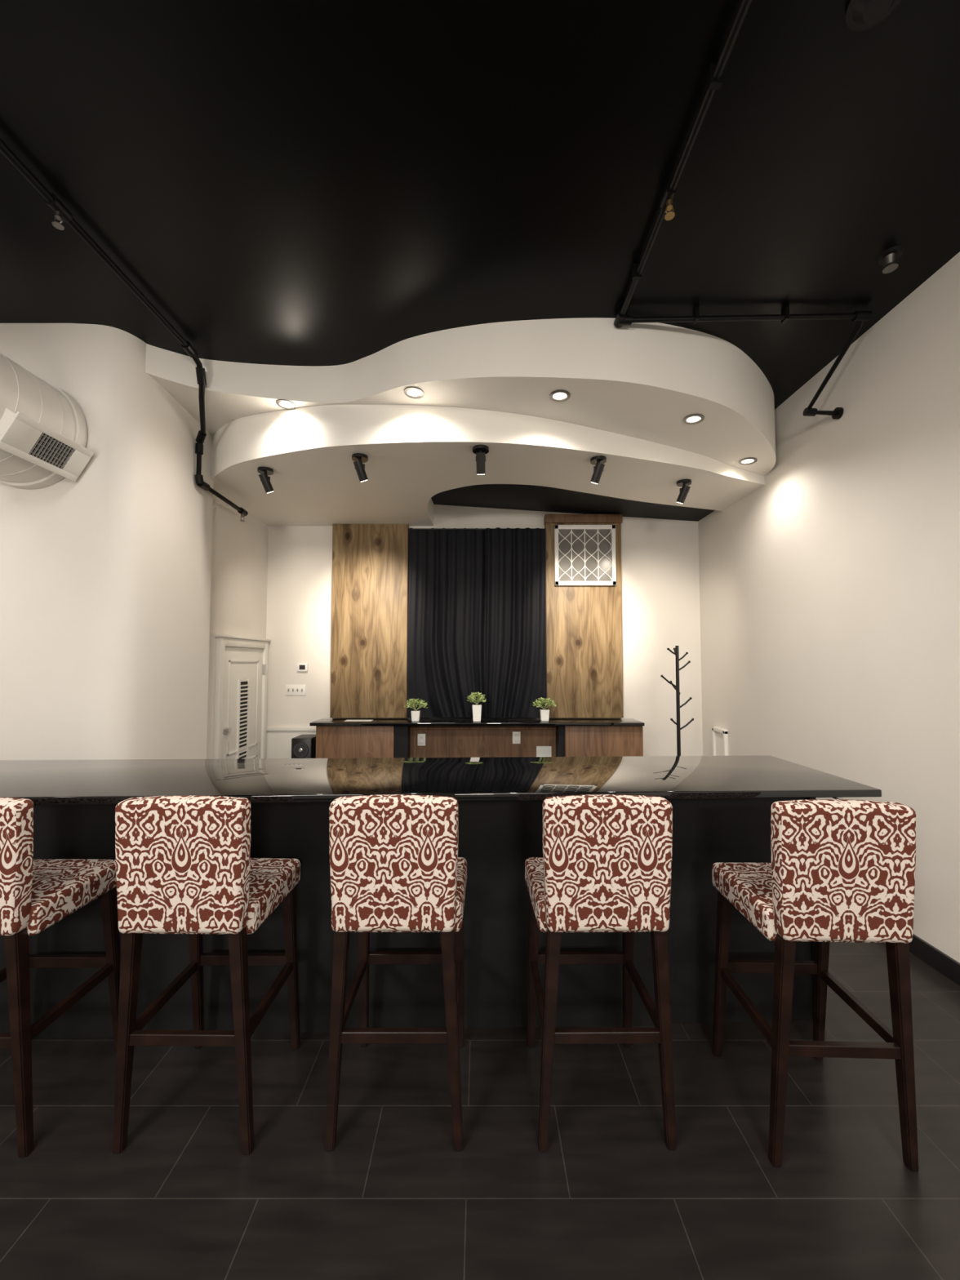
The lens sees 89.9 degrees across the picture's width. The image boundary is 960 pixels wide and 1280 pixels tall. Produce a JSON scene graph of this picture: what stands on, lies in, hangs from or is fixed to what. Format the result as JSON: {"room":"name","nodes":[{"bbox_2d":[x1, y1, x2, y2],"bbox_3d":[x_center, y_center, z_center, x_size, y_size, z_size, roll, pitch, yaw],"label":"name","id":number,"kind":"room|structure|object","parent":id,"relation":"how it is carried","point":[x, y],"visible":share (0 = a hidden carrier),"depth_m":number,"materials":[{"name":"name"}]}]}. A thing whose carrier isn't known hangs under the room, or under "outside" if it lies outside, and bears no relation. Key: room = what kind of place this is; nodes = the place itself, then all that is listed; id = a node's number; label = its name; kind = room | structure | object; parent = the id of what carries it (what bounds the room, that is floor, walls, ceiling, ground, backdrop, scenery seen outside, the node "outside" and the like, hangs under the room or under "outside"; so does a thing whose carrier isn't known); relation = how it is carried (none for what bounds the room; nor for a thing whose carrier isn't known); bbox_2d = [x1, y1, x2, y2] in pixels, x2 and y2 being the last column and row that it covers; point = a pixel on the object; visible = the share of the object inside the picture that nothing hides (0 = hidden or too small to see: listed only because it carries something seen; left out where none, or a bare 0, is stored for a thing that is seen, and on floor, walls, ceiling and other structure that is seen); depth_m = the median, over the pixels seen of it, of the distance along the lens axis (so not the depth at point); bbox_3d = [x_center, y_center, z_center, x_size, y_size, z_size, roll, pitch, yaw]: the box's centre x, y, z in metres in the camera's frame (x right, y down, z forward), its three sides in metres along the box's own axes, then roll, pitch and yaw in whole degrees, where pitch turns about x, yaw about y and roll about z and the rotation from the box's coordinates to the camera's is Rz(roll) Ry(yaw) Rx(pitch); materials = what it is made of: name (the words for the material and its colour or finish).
{"room":"entertainment venue","nodes":[
{"label":"entertainment venue","id":0,"kind":"room"},
{"bbox_2d":[0,323,268,759],"bbox_3d":[-3.182,-0.039,3.880,2.236,3.520,2.311,0,-3,0],"label":"wall","id":1,"kind":"structure","parent":0,"point":[118,581],"depth_m":2.82,"materials":[{"name":"beige paint"}]},
{"bbox_2d":[0,352,93,488],"bbox_3d":[-2.553,-1.252,1.113,0.685,0.630,3.319,0,-3,0],"label":"air duct","id":2,"kind":"object","parent":1,"relation":"attached to","point":[43,432],"visible":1,"depth_m":2.53,"materials":[{"name":"white metal"}]},
{"bbox_2d":[226,660,231,755],"bbox_3d":[-2.215,0.598,4.238,0.010,0.840,0.020,0,-3,0],"label":"trim","id":3,"kind":"structure","parent":1,"relation":"attached to","point":[229,663],"depth_m":4.23,"materials":[{"name":"white wood"}]},
{"bbox_2d":[213,636,268,759],"bbox_3d":[-2.217,0.872,4.496,0.045,1.755,0.920,0,-3,0],"label":"door frame","id":4,"kind":"structure","parent":1,"relation":"attached to","point":[220,642],"depth_m":4.11,"materials":[{"name":"white wood"}]},
{"bbox_2d":[226,743,257,755],"bbox_3d":[-2.215,1.019,4.489,0.010,0.020,0.560,0,-3,0],"label":"trim","id":5,"kind":"structure","parent":1,"relation":"attached to","point":[254,744],"depth_m":4.45,"materials":[{"name":"white"}]},
{"bbox_2d":[222,646,262,759],"bbox_3d":[-2.230,0.904,4.495,0.020,1.670,0.770,0,-3,0],"label":"door","id":6,"kind":"structure","parent":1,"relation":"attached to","point":[242,671],"depth_m":4.50,"materials":[{"name":"white wood"}]},
{"bbox_2d":[222,727,231,733],"bbox_3d":[-2.195,0.785,4.174,0.050,0.050,0.050,0,-3,0],"label":"handle","id":7,"kind":"object","parent":6,"relation":"attached to","point":[226,730],"visible":0.95,"depth_m":4.16,"materials":[{"name":"silver metal"}]},
{"bbox_2d":[235,680,240,759],"bbox_3d":[-2.212,0.790,4.399,0.016,0.850,0.020,0,-3,0],"label":"stile","id":8,"kind":"object","parent":6,"relation":"attached to","point":[238,681],"visible":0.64,"depth_m":4.39,"materials":[{"name":"white wood"}]},
{"bbox_2d":[239,680,248,759],"bbox_3d":[-2.218,0.794,4.489,0.004,0.810,0.160,0,-3,0],"label":"louvres","id":9,"kind":"object","parent":6,"relation":"attached to","point":[242,682],"depth_m":4.51,"materials":[{"name":"black"}]},
{"bbox_2d":[246,679,249,758],"bbox_3d":[-2.212,0.798,4.579,0.016,0.850,0.020,0,-3,0],"label":"stile","id":10,"kind":"object","parent":6,"relation":"attached to","point":[248,680],"visible":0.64,"depth_m":4.58,"materials":[{"name":"white"}]},
{"bbox_2d":[262,664,266,674],"bbox_3d":[-2.205,0.297,4.907,0.030,0.100,0.020,0,-3,0],"label":"hinge","id":11,"kind":"object","parent":6,"relation":"attached to","point":[264,666],"visible":1,"depth_m":4.90,"materials":[{"name":"silver metal"}]},
{"bbox_2d":[214,634,271,641],"bbox_3d":[-2.210,-0.017,4.535,0.060,0.025,0.950,0,-3,0],"label":"crown molding","id":12,"kind":"structure","parent":1,"relation":"attached to","point":[215,635],"depth_m":4.40,"materials":[{"name":"white wood"}]},
{"bbox_2d":[228,660,258,662],"bbox_3d":[-2.215,0.200,4.526,0.010,0.020,0.560,0,-3,0],"label":"trim","id":13,"kind":"structure","parent":1,"relation":"attached to","point":[229,660],"depth_m":4.50,"materials":[{"name":"white wood"}]},
{"bbox_2d":[255,662,258,743],"bbox_3d":[-2.215,0.622,4.777,0.010,0.840,0.020,0,-3,0],"label":"trim","id":14,"kind":"structure","parent":1,"relation":"attached to","point":[257,680],"depth_m":4.78,"materials":[{"name":"white wood"}]},
{"bbox_2d":[0,0,959,408],"bbox_3d":[-0.925,-1.961,1.388,6.750,0.100,7.800,0,-3,0],"label":"ceiling","id":15,"kind":"structure","parent":0,"point":[284,182],"depth_m":1.90,"materials":[{"name":"black paint"}]},
{"bbox_2d":[0,138,248,521],"bbox_3d":[-1.923,-1.544,0.924,0.347,0.736,6.611,0,-3,0],"label":"pipe","id":16,"kind":"object","parent":15,"relation":"attached to","point":[62,213],"visible":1,"depth_m":2.47,"materials":[{"name":"black metal"}]},
{"bbox_2d":[257,466,274,493],"bbox_3d":[-1.600,-1.186,3.587,0.110,0.174,0.117,0,-3,0],"label":"track spotlight","id":17,"kind":"object","parent":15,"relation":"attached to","point":[264,471],"visible":1,"depth_m":3.57,"materials":[{"name":"black metal"}]},
{"bbox_2d":[275,399,296,409],"bbox_3d":[-1.310,-1.590,3.248,0.124,0.015,0.124,0,-3,0],"label":"recessed light","id":18,"kind":"object","parent":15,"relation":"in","point":[285,404],"visible":1,"depth_m":3.25,"materials":[{"name":"silver metal"}]},
{"bbox_2d":[351,453,368,481],"bbox_3d":[-0.839,-1.196,3.360,0.110,0.174,0.117,0,-3,0],"label":"track spotlight","id":19,"kind":"object","parent":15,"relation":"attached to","point":[359,458],"visible":1,"depth_m":3.34,"materials":[{"name":"black metal"}]},
{"bbox_2d":[404,386,423,399],"bbox_3d":[-0.412,-1.542,3.001,0.124,0.015,0.124,0,-3,0],"label":"recessed light","id":20,"kind":"object","parent":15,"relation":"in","point":[413,392],"visible":1,"depth_m":3.00,"materials":[{"name":"silver metal"}]},
{"bbox_2d":[145,317,775,476],"bbox_3d":[0.055,-1.563,3.925,4.510,0.469,2.356,0,-3,0],"label":"ceiling soffit","id":21,"kind":"structure","parent":15,"relation":"attached to","point":[641,380],"depth_m":2.97,"materials":[{"name":"white paint"}]},
{"bbox_2d":[211,404,764,525],"bbox_3d":[0.035,-1.432,4.119,4.550,0.365,1.956,0,-3,0],"label":"ceiling soffit","id":22,"kind":"structure","parent":21,"relation":"attached to","point":[415,453],"depth_m":3.52,"materials":[{"name":"white paint"}]},
{"bbox_2d":[472,444,488,474],"bbox_3d":[0.005,-1.201,3.226,0.110,0.175,0.110,2,-3,-40],"label":"track spotlight","id":23,"kind":"object","parent":22,"relation":"attached to","point":[480,451],"visible":1,"depth_m":3.21,"materials":[{"name":"black metal"}]},
{"bbox_2d":[590,455,606,484],"bbox_3d":[0.837,-1.194,3.400,0.110,0.174,0.117,0,-3,0],"label":"track spotlight","id":24,"kind":"object","parent":22,"relation":"attached to","point":[598,460],"visible":1,"depth_m":3.38,"materials":[{"name":"black metal"}]},
{"bbox_2d":[675,479,691,503],"bbox_3d":[1.625,-1.175,3.829,0.110,0.174,0.117,0,-3,0],"label":"track spotlight","id":25,"kind":"object","parent":22,"relation":"attached to","point":[684,491],"visible":1,"depth_m":3.81,"materials":[{"name":"black metal"}]},
{"bbox_2d":[549,389,570,401],"bbox_3d":[0.487,-1.487,2.929,0.124,0.015,0.124,0,-3,0],"label":"recessed light","id":26,"kind":"object","parent":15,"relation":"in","point":[559,395],"visible":1,"depth_m":2.92,"materials":[{"name":"silver metal"}]},
{"bbox_2d":[683,413,704,424],"bbox_3d":[1.376,-1.422,3.096,0.124,0.015,0.124,0,-3,0],"label":"recessed light","id":27,"kind":"object","parent":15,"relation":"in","point":[692,419],"visible":1,"depth_m":3.09,"materials":[{"name":"silver metal"}]},
{"bbox_2d":[613,0,872,419],"bbox_3d":[0.870,-1.739,0.564,1.397,0.415,5.728,-1,-3,16],"label":"pipe","id":28,"kind":"object","parent":15,"relation":"attached to","point":[715,71],"visible":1,"depth_m":2.38,"materials":[{"name":"black metal"}]},
{"bbox_2d":[738,457,757,465],"bbox_3d":[2.030,-1.355,3.643,0.124,0.015,0.124,0,-3,0],"label":"recessed light","id":29,"kind":"object","parent":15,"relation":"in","point":[748,460],"visible":1,"depth_m":3.63,"materials":[{"name":"silver metal"}]},
{"bbox_2d":[845,0,901,31],"bbox_3d":[1.170,-1.884,1.415,0.150,0.050,0.150,0,-3,0],"label":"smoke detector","id":30,"kind":"object","parent":15,"relation":"attached to","point":[860,15],"visible":1,"depth_m":1.43,"materials":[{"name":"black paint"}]},
{"bbox_2d":[875,245,904,273],"bbox_3d":[1.990,-1.835,2.333,0.110,0.068,0.110,0,-3,0],"label":"sprinkler","id":31,"kind":"object","parent":15,"relation":"attached to","point":[887,258],"depth_m":2.32,"materials":[{"name":"black metal"}]},
{"bbox_2d":[0,942,959,1279],"bbox_3d":[-0.925,1.656,1.228,6.750,0.100,7.800,0,-3,0],"label":"floor","id":32,"kind":"structure","parent":0,"point":[393,1198],"depth_m":1.49,"materials":[{"name":"grey tile"}]},
{"bbox_2d":[0,796,120,1157],"bbox_3d":[-1.635,1.069,1.710,0.444,1.116,0.506,0,-3,0],"label":"bar stool","id":33,"kind":"object","parent":32,"relation":"on","point":[36,895],"visible":0.91,"depth_m":1.53,"materials":[{"name":"fabric"}]},
{"bbox_2d":[112,795,300,1154],"bbox_3d":[-0.938,1.069,1.720,0.444,1.116,0.506,0,-3,1],"label":"bar stool","id":34,"kind":"object","parent":32,"relation":"on","point":[184,864],"visible":1,"depth_m":1.51,"materials":[{"name":"fabric"}]},
{"bbox_2d":[291,734,315,758],"bbox_3d":[-1.715,1.354,4.714,0.190,0.810,0.282,0,-3,0],"label":"loudspeaker","id":35,"kind":"object","parent":32,"relation":"on","point":[303,746],"visible":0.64,"depth_m":4.61,"materials":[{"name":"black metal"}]},
{"bbox_2d":[324,794,466,1151],"bbox_3d":[-0.273,1.069,1.730,0.444,1.116,0.506,0,-3,0],"label":"bar stool","id":36,"kind":"object","parent":32,"relation":"on","point":[396,866],"visible":1,"depth_m":1.51,"materials":[{"name":"fabric"}]},
{"bbox_2d":[0,755,881,1039],"bbox_3d":[-0.905,1.106,2.028,4.800,1.070,0.660,0,-3,-2],"label":"bar counter","id":37,"kind":"object","parent":32,"relation":"on","point":[722,805],"depth_m":2.04,"materials":[{"name":"black stone"}]},
{"bbox_2d":[0,755,881,804],"bbox_3d":[-0.905,0.585,2.051,4.800,0.028,0.660,0,-3,-2],"label":"countertop","id":38,"kind":"structure","parent":37,"relation":"on","point":[43,782],"depth_m":1.96,"materials":[{"name":"black stone"}]},
{"bbox_2d":[309,717,644,758],"bbox_3d":[-0.028,1.279,4.758,3.185,0.965,0.420,0,-3,0],"label":"bar cabinet","id":39,"kind":"object","parent":32,"relation":"on","point":[445,737],"visible":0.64,"depth_m":4.62,"materials":[{"name":"brown wood"}]},
{"bbox_2d":[417,733,425,746],"bbox_3d":[-0.585,0.998,4.812,0.080,0.120,0.013,0,-3,0],"label":"power outlet","id":40,"kind":"object","parent":39,"relation":"attached to","point":[421,737],"visible":1,"depth_m":4.81,"materials":[{"name":"white plastic"}]},
{"bbox_2d":[408,717,540,718],"bbox_3d":[-0.033,0.819,4.953,1.425,0.030,0.071,0,-3,0],"label":"countertop","id":41,"kind":"structure","parent":39,"relation":"on","point":[408,717],"depth_m":4.96,"materials":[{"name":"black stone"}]},
{"bbox_2d":[309,718,644,725],"bbox_3d":[-0.028,0.810,4.743,3.185,0.030,0.349,0,-3,0],"label":"countertop","id":42,"kind":"structure","parent":39,"relation":"on","point":[322,722],"depth_m":4.63,"materials":[{"name":"black stone"}]},
{"bbox_2d":[344,720,373,721],"bbox_3d":[-1.190,0.792,4.730,0.260,0.003,0.100,0,-3,0],"label":"paper menu","id":43,"kind":"object","parent":42,"relation":"on","point":[345,720],"visible":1,"depth_m":4.72,"materials":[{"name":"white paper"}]},
{"bbox_2d":[404,697,427,721],"bbox_3d":[-0.627,0.682,4.718,0.234,0.221,0.238,0,-3,0],"label":"potted plant","id":44,"kind":"object","parent":42,"relation":"on","point":[415,714],"visible":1,"depth_m":4.68,"materials":[{"name":"green plant"}]},
{"bbox_2d":[466,692,486,721],"bbox_3d":[-0.033,0.649,4.709,0.194,0.286,0.197,0,-3,0],"label":"potted plant","id":45,"kind":"object","parent":42,"relation":"on","point":[477,708],"visible":1,"depth_m":4.66,"materials":[{"name":"green plant"}]},
{"bbox_2d":[533,697,556,720],"bbox_3d":[0.633,0.678,4.732,0.232,0.232,0.254,0,-3,0],"label":"potted plant","id":46,"kind":"object","parent":42,"relation":"on","point":[544,713],"visible":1,"depth_m":4.69,"materials":[{"name":"green plant"}]},
{"bbox_2d":[512,731,520,743],"bbox_3d":[0.365,0.978,4.813,0.080,0.120,0.013,0,-3,0],"label":"power outlet","id":47,"kind":"object","parent":39,"relation":"attached to","point":[516,735],"visible":1,"depth_m":4.81,"materials":[{"name":"white plastic"}]},
{"bbox_2d":[536,746,551,756],"bbox_3d":[0.640,1.123,4.811,0.150,0.120,0.003,0,-3,0],"label":"paper notice","id":48,"kind":"object","parent":39,"relation":"attached to","point":[541,751],"visible":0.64,"depth_m":4.81,"materials":[{"name":"white paper"}]},
{"bbox_2d":[524,794,675,1151],"bbox_3d":[0.403,1.069,1.730,0.444,1.116,0.506,0,-3,-1],"label":"bar stool","id":49,"kind":"object","parent":32,"relation":"on","point":[605,865],"visible":1,"depth_m":1.51,"materials":[{"name":"fabric"}]},
{"bbox_2d":[660,645,693,755],"bbox_3d":[1.659,0.884,3.926,0.423,1.679,0.405,0,-3,0],"label":"coat rack","id":50,"kind":"object","parent":32,"relation":"on","point":[676,652],"visible":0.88,"depth_m":3.98,"materials":[{"name":"black metal"}]},
{"bbox_2d":[711,799,919,1171],"bbox_3d":[1.122,1.067,1.675,0.444,1.116,0.506,0,-3,2],"label":"bar stool","id":51,"kind":"object","parent":32,"relation":"on","point":[839,870],"visible":1,"depth_m":1.46,"materials":[{"name":"fabric"}]},
{"bbox_2d":[266,504,702,755],"bbox_3d":[-0.995,0.015,5.104,6.610,3.520,0.140,0,-3,0],"label":"wall","id":52,"kind":"structure","parent":0,"point":[660,575],"depth_m":5.05,"materials":[{"name":"beige paint"}]},
{"bbox_2d":[266,730,315,758],"bbox_3d":[-1.920,1.356,4.969,0.640,0.830,0.012,0,-3,0],"label":"wainscoting","id":53,"kind":"structure","parent":52,"relation":"attached to","point":[278,744],"depth_m":4.98,"materials":[{"name":"white paint"}]},
{"bbox_2d":[266,726,315,730],"bbox_3d":[-1.920,0.921,4.979,0.640,0.040,0.030,0,-3,0],"label":"trim","id":54,"kind":"structure","parent":52,"relation":"attached to","point":[268,728],"depth_m":4.96,"materials":[{"name":"white wood"}]},
{"bbox_2d":[285,684,306,695],"bbox_3d":[-1.912,0.522,5.002,0.205,0.101,0.020,0,-3,0],"label":"switch plate","id":55,"kind":"object","parent":52,"relation":"attached to","point":[291,690],"visible":1,"depth_m":4.99,"materials":[{"name":"white plastic"}]},
{"bbox_2d":[297,663,307,671],"bbox_3d":[-1.850,0.286,5.009,0.110,0.084,0.027,0,-3,0],"label":"thermostat","id":56,"kind":"object","parent":52,"relation":"attached to","point":[300,667],"visible":1,"depth_m":5.00,"materials":[{"name":"white plastic"}]},
{"bbox_2d":[329,524,408,717],"bbox_3d":[-1.143,-0.204,5.003,0.785,2.010,0.079,0,-3,0],"label":"board","id":57,"kind":"object","parent":52,"relation":"attached to","point":[370,566],"depth_m":4.96,"materials":[{"name":"brown wood"}]},
{"bbox_2d":[407,527,546,718],"bbox_3d":[-0.033,-0.186,4.968,1.435,1.966,0.062,0,-3,1],"label":"curtain","id":58,"kind":"object","parent":52,"relation":"hanging from","point":[477,597],"visible":0.97,"depth_m":4.97,"materials":[{"name":"black fabric"}]},
{"bbox_2d":[407,528,489,717],"bbox_3d":[-0.323,-0.185,4.978,0.845,1.966,0.052,0,-3,0],"label":"drape","id":59,"kind":"object","parent":58,"relation":"hanging from","point":[448,636],"depth_m":4.98,"materials":[{"name":"black fabric"}]},
{"bbox_2d":[543,514,622,525],"bbox_3d":[1.076,-1.259,5.035,0.800,0.090,0.109,0,-3,0],"label":"box","id":60,"kind":"object","parent":52,"relation":"attached to","point":[548,518],"visible":0.89,"depth_m":4.98,"materials":[{"name":"brown wood"}]},
{"bbox_2d":[544,523,623,717],"bbox_3d":[1.076,-0.230,4.985,0.786,2.060,0.119,0,-3,0],"label":"board","id":61,"kind":"object","parent":52,"relation":"attached to","point":[584,624],"depth_m":4.95,"materials":[{"name":"brown wood"}]},
{"bbox_2d":[554,524,615,529],"bbox_3d":[1.086,-1.169,4.986,0.630,0.045,0.039,0,-3,0],"label":"rail","id":62,"kind":"object","parent":61,"relation":"attached to","point":[559,526],"visible":1,"depth_m":4.97,"materials":[{"name":"white plastic"}]},
{"bbox_2d":[570,532,572,580],"bbox_3d":[0.949,-0.876,4.976,0.011,0.540,0.011,0,-3,0],"label":"muntin","id":63,"kind":"object","parent":62,"relation":"hanging from","point":[571,532],"visible":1,"depth_m":4.97,"materials":[{"name":"white plastic"}]},
{"bbox_2d":[571,529,585,546],"bbox_3d":[1.017,-1.056,4.984,0.146,0.181,0.009,0,-3,0],"label":"lead","id":64,"kind":"object","parent":62,"relation":"hanging from","point":[571,530],"visible":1,"depth_m":4.98,"materials":[{"name":"white metal"}]},
{"bbox_2d":[584,530,585,578],"bbox_3d":[1.086,-0.876,4.976,0.011,0.540,0.011,0,-3,0],"label":"muntin","id":65,"kind":"object","parent":62,"relation":"hanging from","point":[584,531],"visible":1,"depth_m":4.97,"materials":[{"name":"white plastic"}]},
{"bbox_2d":[597,530,599,581],"bbox_3d":[1.224,-0.876,4.976,0.011,0.540,0.011,0,-3,0],"label":"muntin","id":66,"kind":"object","parent":62,"relation":"hanging from","point":[597,531],"visible":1,"depth_m":4.97,"materials":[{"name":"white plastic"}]},
{"bbox_2d":[554,581,616,586],"bbox_3d":[1.086,-0.584,4.960,0.630,0.045,0.039,0,-3,0],"label":"rail","id":67,"kind":"object","parent":61,"relation":"attached to","point":[560,583],"visible":1,"depth_m":4.94,"materials":[{"name":"white plastic"}]},
{"bbox_2d":[558,529,611,581],"bbox_3d":[1.086,-0.876,4.987,0.550,0.540,0.008,0,-3,0],"label":"pane","id":68,"kind":"object","parent":67,"relation":"attached to","point":[578,546],"visible":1,"depth_m":4.98,"materials":[{"name":"grey glass"}]},
{"bbox_2d":[558,564,572,581],"bbox_3d":[0.880,-0.696,4.968,0.146,0.181,0.009,0,-3,0],"label":"lead","id":69,"kind":"object","parent":68,"relation":"attached to","point":[558,564],"visible":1,"depth_m":4.96,"materials":[{"name":"white metal"}]},
{"bbox_2d":[571,546,585,564],"bbox_3d":[1.017,-0.876,4.976,0.146,0.181,0.009,0,-3,0],"label":"lead","id":70,"kind":"object","parent":68,"relation":"attached to","point":[571,547],"visible":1,"depth_m":4.97,"materials":[{"name":"white plastic"}]},
{"bbox_2d":[485,527,546,718],"bbox_3d":[0.370,-0.186,4.959,0.620,1.966,0.049,0,-3,0],"label":"drape","id":71,"kind":"object","parent":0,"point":[516,566],"depth_m":4.96,"materials":[{"name":"black fabric"}]},
{"bbox_2d":[431,484,715,521],"bbox_3d":[0.705,-1.399,4.441,3.210,0.227,1.310,0,-3,0],"label":"ceiling recess","id":72,"kind":"structure","parent":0,"point":[507,496],"depth_m":4.79,"materials":[{"name":"black paint"}]},
{"bbox_2d":[697,252,959,963],"bbox_3d":[2.380,-0.152,1.308,0.140,3.520,7.800,0,-3,0],"label":"wall","id":73,"kind":"structure","parent":0,"point":[829,592],"depth_m":2.89,"materials":[{"name":"beige paint"}]},
{"bbox_2d":[711,726,728,755],"bbox_3d":[2.292,1.298,4.577,0.035,0.910,0.240,0,-3,0],"label":"access panel","id":74,"kind":"object","parent":73,"relation":"attached to","point":[720,735],"visible":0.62,"depth_m":4.59,"materials":[{"name":"white"}]},
{"bbox_2d":[909,933,959,985],"bbox_3d":[2.301,1.555,1.212,0.018,0.100,7.480,0,-3,0],"label":"baseboard","id":75,"kind":"structure","parent":73,"relation":"attached to","point":[928,953],"depth_m":2.42,"materials":[{"name":"black wood"}]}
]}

